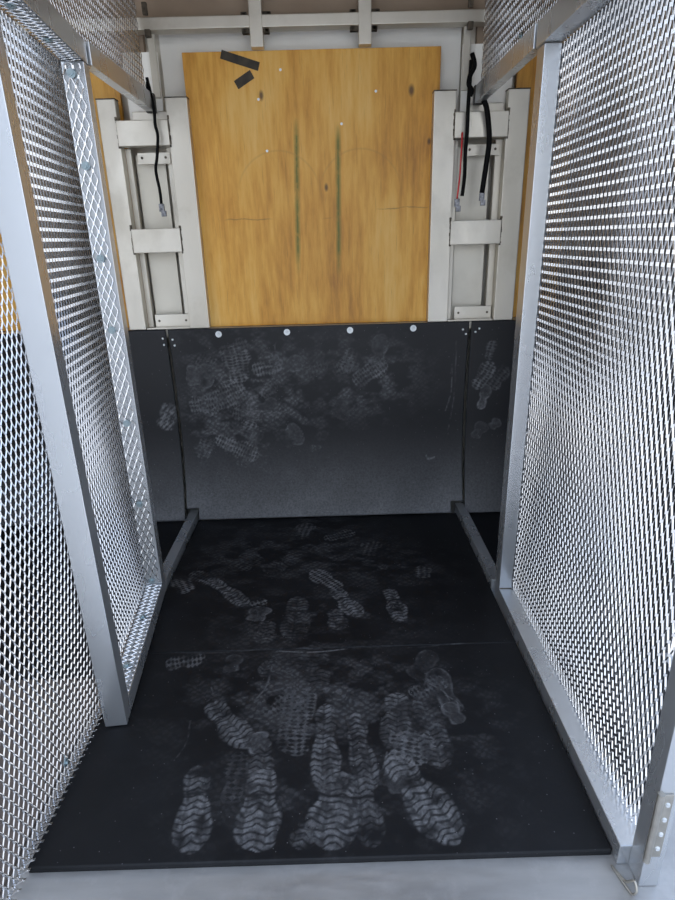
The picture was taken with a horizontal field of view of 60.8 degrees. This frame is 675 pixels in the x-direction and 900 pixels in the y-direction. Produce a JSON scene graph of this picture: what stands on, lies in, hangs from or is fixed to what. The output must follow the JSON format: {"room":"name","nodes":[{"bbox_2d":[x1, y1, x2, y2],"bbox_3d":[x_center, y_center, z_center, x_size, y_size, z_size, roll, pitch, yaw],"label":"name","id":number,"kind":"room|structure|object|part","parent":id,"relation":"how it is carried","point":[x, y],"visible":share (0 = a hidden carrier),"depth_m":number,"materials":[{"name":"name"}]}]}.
{"room":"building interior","nodes":[
{"label":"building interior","id":0,"kind":"room"},
{"bbox_2d":[120,27,515,507],"bbox_3d":[-0.402,-0.865,2.555,2.768,2.438,0.035,-2,20,0],"label":"wall","id":1,"kind":"structure","parent":0,"point":[473,32],"depth_m":2.47,"materials":[{"name":"metal"}]},
{"bbox_2d":[0,66,148,330],"bbox_3d":[-1.318,-1.024,2.432,0.925,1.019,0.018,-2,20,0],"label":"plywood board","id":2,"kind":"object","parent":1,"relation":"attached to","point":[100,89],"visible":0.02,"depth_m":2.44,"materials":[{"name":"brown wood"}]},
{"bbox_2d":[6,35,145,65],"bbox_3d":[-1.279,-1.558,2.253,1.050,0.105,0.030,-2,20,0],"label":"trim","id":3,"kind":"structure","parent":1,"relation":"attached to","point":[142,37],"depth_m":2.24,"materials":[{"name":"white metal"}]},
{"bbox_2d":[85,41,156,113],"bbox_3d":[-0.720,-1.235,1.934,0.036,0.064,0.651,-2,20,0],"label":"rail","id":4,"kind":"object","parent":1,"relation":"attached to","point":[100,65],"visible":0.83,"depth_m":1.85,"materials":[{"name":"metal"}]},
{"bbox_2d":[0,0,165,726],"bbox_3d":[-0.683,-0.188,1.601,0.074,1.792,0.672,-4,20,-6],"label":"partition","id":5,"kind":"structure","parent":4,"relation":"attached to","point":[65,102],"depth_m":1.53,"materials":[{"name":"metal"}]},
{"bbox_3d":[-0.701,-1.011,1.327,0.062,0.058,0.620,-4,20,-6],"label":"rail","id":6,"kind":"part","parent":5,"relation":"part of","materials":[{"name":"metal"}]},
{"bbox_3d":[-0.656,0.617,1.925,0.059,0.055,0.620,-4,20,-6],"label":"rail","id":7,"kind":"part","parent":5,"relation":"part of","materials":[{"name":"metal"}]},
{"bbox_2d":[49,0,144,86],"bbox_3d":[-0.733,-1.448,1.549,0.002,0.594,1.165,-2,20,0],"label":"mesh panel","id":8,"kind":"object","parent":4,"relation":"on","point":[109,27],"visible":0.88,"depth_m":1.88,"materials":[{"name":"metal"}]},
{"bbox_2d":[146,81,151,98],"bbox_3d":[-0.716,-1.360,2.183,0.032,0.072,0.009,17,27,41],"label":"cable tie","id":9,"kind":"object","parent":8,"relation":"attached to","point":[147,83],"visible":0.63,"depth_m":2.17,"materials":[{"name":"black plastic"}]},
{"bbox_2d":[145,77,166,216],"bbox_3d":[-0.708,-1.177,2.249,0.039,0.489,0.029,5,21,16],"label":"cable","id":10,"kind":"object","parent":4,"relation":"hanging from","point":[161,205],"visible":0.99,"depth_m":2.25,"materials":[{"name":"black rubber"}]},
{"bbox_2d":[123,34,163,119],"bbox_3d":[-0.758,-1.432,2.234,0.135,0.304,0.022,-2,20,0],"label":"sheet","id":11,"kind":"object","parent":1,"relation":"attached to","point":[133,107],"depth_m":2.22,"materials":[{"name":"white metal"}]},
{"bbox_3d":[-0.706,-1.476,2.215,0.026,0.210,0.015,-2,20,0],"label":"corner strip","id":12,"kind":"part","parent":11,"relation":"part of","materials":[{"name":"white metal"}]},
{"bbox_2d":[1,0,549,140],"bbox_3d":[-0.419,-1.591,2.193,2.752,0.815,0.144,-2,20,0],"label":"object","id":13,"kind":"structure","parent":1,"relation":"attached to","point":[260,30],"depth_m":2.18,"materials":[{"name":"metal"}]},
{"bbox_2d":[0,0,557,20],"bbox_3d":[-0.427,-1.809,2.156,2.768,0.390,0.065,-2,20,0],"label":"trim","id":14,"kind":"structure","parent":1,"relation":"attached to","point":[156,8],"depth_m":2.17,"materials":[{"name":"white metal"}]},
{"bbox_2d":[0,316,558,336],"bbox_3d":[-0.390,-0.546,2.595,2.755,0.032,0.108,-2,20,0],"label":"trim","id":15,"kind":"structure","parent":1,"relation":"attached to","point":[513,318],"depth_m":2.56,"materials":[{"name":"metal"}]},
{"bbox_2d":[95,96,210,329],"bbox_3d":[-0.747,-0.956,2.399,0.352,0.883,0.096,-2,20,0],"label":"frame","id":16,"kind":"object","parent":15,"relation":"on","point":[159,239],"visible":1,"depth_m":2.38,"materials":[{"name":"metal"}]},
{"bbox_3d":[-0.759,-0.882,2.474,0.118,0.693,0.006,-2,20,0],"label":"backing plate","id":17,"kind":"part","parent":16,"relation":"part of","materials":[{"name":"metal"}]},
{"bbox_3d":[-0.742,-0.541,2.542,0.189,0.005,0.038,-2,20,0],"label":"foot plate","id":18,"kind":"part","parent":16,"relation":"part of","materials":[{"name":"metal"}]},
{"bbox_2d":[182,46,440,326],"bbox_3d":[-0.087,-1.056,2.392,0.997,1.044,0.020,-2,20,0],"label":"plywood board","id":19,"kind":"object","parent":15,"relation":"on","point":[313,166],"visible":0.86,"depth_m":2.36,"materials":[{"name":"brown wood"}]},
{"bbox_2d":[426,87,530,321],"bbox_3d":[0.571,-0.993,2.405,0.375,0.883,0.096,-2,20,0],"label":"frame","id":20,"kind":"object","parent":15,"relation":"on","point":[466,231],"visible":0.98,"depth_m":2.39,"materials":[{"name":"metal"}]},
{"bbox_3d":[0.584,-0.578,2.548,0.198,0.005,0.038,-2,20,0],"label":"foot plate","id":21,"kind":"part","parent":20,"relation":"part of","materials":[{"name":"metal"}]},
{"bbox_3d":[0.569,-0.919,2.480,0.132,0.693,0.006,-2,20,0],"label":"backing plate","id":22,"kind":"part","parent":20,"relation":"part of","materials":[{"name":"metal"}]},
{"bbox_2d":[454,132,462,211],"bbox_3d":[0.486,-1.110,2.301,0.026,0.288,0.016,-2,20,0],"label":"cable","id":23,"kind":"object","parent":1,"relation":"hanging from","point":[457,206],"visible":1,"depth_m":2.32,"materials":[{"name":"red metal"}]},
{"bbox_2d":[460,26,513,111],"bbox_3d":[0.584,-1.469,2.240,0.200,0.304,0.022,-2,20,0],"label":"sheet","id":24,"kind":"object","parent":1,"relation":"attached to","point":[499,96],"depth_m":2.24,"materials":[{"name":"white metal"}]},
{"bbox_3d":[0.497,-1.510,2.220,0.026,0.210,0.015,-2,20,0],"label":"corner strip","id":25,"kind":"part","parent":24,"relation":"part of","materials":[{"name":"white metal"}]},
{"bbox_2d":[473,23,538,104],"bbox_3d":[0.552,-1.261,1.914,0.036,0.064,0.706,-2,20,0],"label":"rail","id":26,"kind":"object","parent":1,"relation":"attached to","point":[524,50],"visible":0.82,"depth_m":1.82,"materials":[{"name":"metal"}]},
{"bbox_2d":[479,100,491,205],"bbox_3d":[0.575,-1.167,2.267,0.056,0.374,0.039,-12,22,-25],"label":"cable","id":27,"kind":"object","parent":26,"relation":"hanging from","point":[485,104],"visible":0.99,"depth_m":2.26,"materials":[{"name":"black rubber"}]},
{"bbox_2d":[481,0,558,79],"bbox_3d":[0.551,-1.390,1.299,0.014,0.594,1.711,-2,20,0],"label":"mesh panel","id":28,"kind":"object","parent":26,"relation":"on","point":[518,13],"visible":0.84,"depth_m":1.91,"materials":[{"name":"metal"}]},
{"bbox_2d":[466,52,476,96],"bbox_3d":[0.508,-1.421,2.179,0.036,0.146,0.020,7,22,21],"label":"cable tie","id":29,"kind":"object","parent":28,"relation":"attached to","point":[472,55],"visible":1,"depth_m":2.17,"materials":[{"name":"black plastic"}]},
{"bbox_2d":[460,60,471,195],"bbox_3d":[0.505,-1.248,2.244,0.027,0.472,0.033,-2,20,0],"label":"cable","id":30,"kind":"object","parent":29,"relation":"hanging from","point":[470,61],"visible":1,"depth_m":2.24,"materials":[{"name":"black rubber"}]},
{"bbox_2d":[475,25,583,51],"bbox_3d":[0.754,-1.616,2.263,0.418,0.105,0.030,-2,20,0],"label":"trim","id":31,"kind":"structure","parent":1,"relation":"attached to","point":[479,36],"depth_m":2.25,"materials":[{"name":"white metal"}]},
{"bbox_2d":[513,52,578,316],"bbox_3d":[0.847,-1.085,2.442,0.247,1.019,0.018,-2,20,0],"label":"plywood board","id":32,"kind":"object","parent":1,"relation":"attached to","point":[525,78],"visible":0.02,"depth_m":2.38,"materials":[{"name":"brown wood"}]},
{"bbox_2d":[0,500,674,899],"bbox_3d":[-0.336,0.636,2.061,2.810,0.042,2.000,-2,20,0],"label":"floor","id":33,"kind":"structure","parent":0,"point":[587,877],"depth_m":1.22,"materials":[{"name":"metal"}]},
{"bbox_2d":[0,678,98,896],"bbox_3d":[-1.219,0.855,1.452,1.017,0.012,0.730,-2,20,0],"label":"mesh panel","id":34,"kind":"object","parent":33,"relation":"on","point":[6,742],"depth_m":1.56,"materials":[{"name":"silver metal"}]},
{"bbox_2d":[0,232,102,899],"bbox_3d":[-0.702,-0.234,0.952,0.029,2.362,0.774,-2,20,0],"label":"mesh panel","id":35,"kind":"object","parent":33,"relation":"on","point":[66,761],"visible":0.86,"depth_m":1.30,"materials":[{"name":"metal"}]},
{"bbox_2d":[0,517,186,679],"bbox_3d":[-1.228,0.537,2.310,0.995,0.016,1.080,-2,20,0],"label":"rubber mat","id":36,"kind":"object","parent":33,"relation":"on","point":[168,531],"visible":0.25,"depth_m":2.18,"materials":[{"name":"black rubber"}]},
{"bbox_2d":[0,329,185,525],"bbox_3d":[-1.247,-0.080,2.643,1.015,0.901,0.080,-2,20,0],"label":"sheet","id":37,"kind":"object","parent":36,"relation":"on","point":[149,348],"visible":0.34,"depth_m":2.68,"materials":[{"name":"black rubber"}]},
{"bbox_2d":[163,509,198,589],"bbox_3d":[-0.693,0.420,2.537,0.042,0.052,0.623,-2,20,0],"label":"rail","id":38,"kind":"object","parent":33,"relation":"on","point":[172,560],"visible":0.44,"depth_m":2.49,"materials":[{"name":"metal"}]},
{"bbox_2d":[28,643,611,872],"bbox_3d":[-0.042,0.776,1.570,1.267,0.017,0.682,-2,20,0],"label":"rubber mat","id":39,"kind":"object","parent":33,"relation":"on","point":[422,752],"visible":0.99,"depth_m":1.46,"materials":[{"name":"black rubber"}]},
{"bbox_2d":[148,513,515,653],"bbox_3d":[-0.042,0.494,2.338,1.245,0.017,0.950,-2,20,0],"label":"rubber mat","id":40,"kind":"object","parent":33,"relation":"on","point":[405,579],"visible":1,"depth_m":2.21,"materials":[{"name":"black rubber"}]},
{"bbox_2d":[168,321,469,519],"bbox_3d":[-0.070,-0.114,2.643,1.323,0.895,0.078,-2,20,0],"label":"sheet","id":41,"kind":"object","parent":40,"relation":"on","point":[354,419],"visible":1,"depth_m":2.66,"materials":[{"name":"black rubber"}]},
{"bbox_2d":[215,331,221,336],"bbox_3d":[-0.522,-0.507,2.520,0.028,0.028,0.007,-2,20,0],"label":"washer","id":42,"kind":"object","parent":41,"relation":"in","point":[217,333],"depth_m":2.52,"materials":[{"name":"silver metal"}]},
{"bbox_2d":[284,329,289,334],"bbox_3d":[-0.222,-0.516,2.521,0.028,0.028,0.007,-2,20,0],"label":"washer","id":43,"kind":"object","parent":41,"relation":"in","point":[286,331],"depth_m":2.52,"materials":[{"name":"silver metal"}]},
{"bbox_2d":[347,327,352,332],"bbox_3d":[0.055,-0.525,2.522,0.028,0.028,0.007,-2,20,0],"label":"washer","id":44,"kind":"object","parent":41,"relation":"in","point":[349,329],"depth_m":2.52,"materials":[{"name":"silver metal"}]},
{"bbox_2d":[410,325,415,330],"bbox_3d":[0.333,-0.534,2.523,0.028,0.028,0.007,-2,20,0],"label":"washer","id":45,"kind":"object","parent":41,"relation":"in","point":[412,327],"depth_m":2.52,"materials":[{"name":"silver metal"}]},
{"bbox_2d":[454,501,495,590],"bbox_3d":[0.601,0.396,2.511,0.042,0.052,0.692,-2,20,0],"label":"rail","id":46,"kind":"object","parent":33,"relation":"on","point":[484,558],"visible":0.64,"depth_m":2.45,"materials":[{"name":"metal"}]},
{"bbox_2d":[469,511,669,804],"bbox_3d":[0.828,0.562,2.094,0.387,0.016,1.560,-2,20,0],"label":"rubber mat","id":47,"kind":"object","parent":33,"relation":"on","point":[486,523],"visible":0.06,"depth_m":1.80,"materials":[{"name":"black rubber"}]},
{"bbox_2d":[464,319,559,512],"bbox_3d":[0.798,-0.137,2.652,0.398,0.901,0.080,-2,20,0],"label":"sheet","id":48,"kind":"object","parent":47,"relation":"on","point":[491,342],"visible":0.55,"depth_m":2.67,"materials":[{"name":"black rubber"}]},
{"bbox_2d":[494,0,674,885],"bbox_3d":[0.603,-0.126,1.372,0.073,1.815,1.073,-1,20,0],"label":"door","id":49,"kind":"structure","parent":33,"relation":"on","point":[641,844],"depth_m":1.38,"materials":[{"name":"metal"}]},
{"bbox_3d":[0.628,0.689,1.703,0.062,0.055,1.014,-1,20,0],"label":"rail","id":50,"kind":"part","parent":49,"relation":"part of","materials":[{"name":"metal"}]},
{"bbox_3d":[0.578,-0.959,1.096,0.062,0.061,1.012,-1,20,0],"label":"rail","id":51,"kind":"part","parent":49,"relation":"part of","materials":[{"name":"metal"}]},
{"bbox_2d":[611,865,637,895],"bbox_3d":[0.597,0.888,1.197,0.011,0.034,0.068,-8,21,-17],"label":"clip","id":52,"kind":"object","parent":33,"relation":"on","point":[624,881],"visible":1,"depth_m":1.19,"materials":[{"name":"metal"}]},
{"bbox_2d":[547,0,674,652],"bbox_3d":[1.012,-0.695,2.008,0.040,2.510,1.220,-2,20,0],"label":"wall","id":53,"kind":"structure","parent":0,"point":[669,130],"depth_m":1.95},
{"label":"outside","id":54,"kind":"structure","parent":0,"visible":0},
{"bbox_2d":[670,630,674,655],"bbox_3d":[-0.013,0.398,5.473,60.000,0.100,60.000,-2,20,0],"label":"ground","id":55,"kind":"structure","parent":54,"point":[674,630],"depth_m":3.24,"materials":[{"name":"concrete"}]}
]}

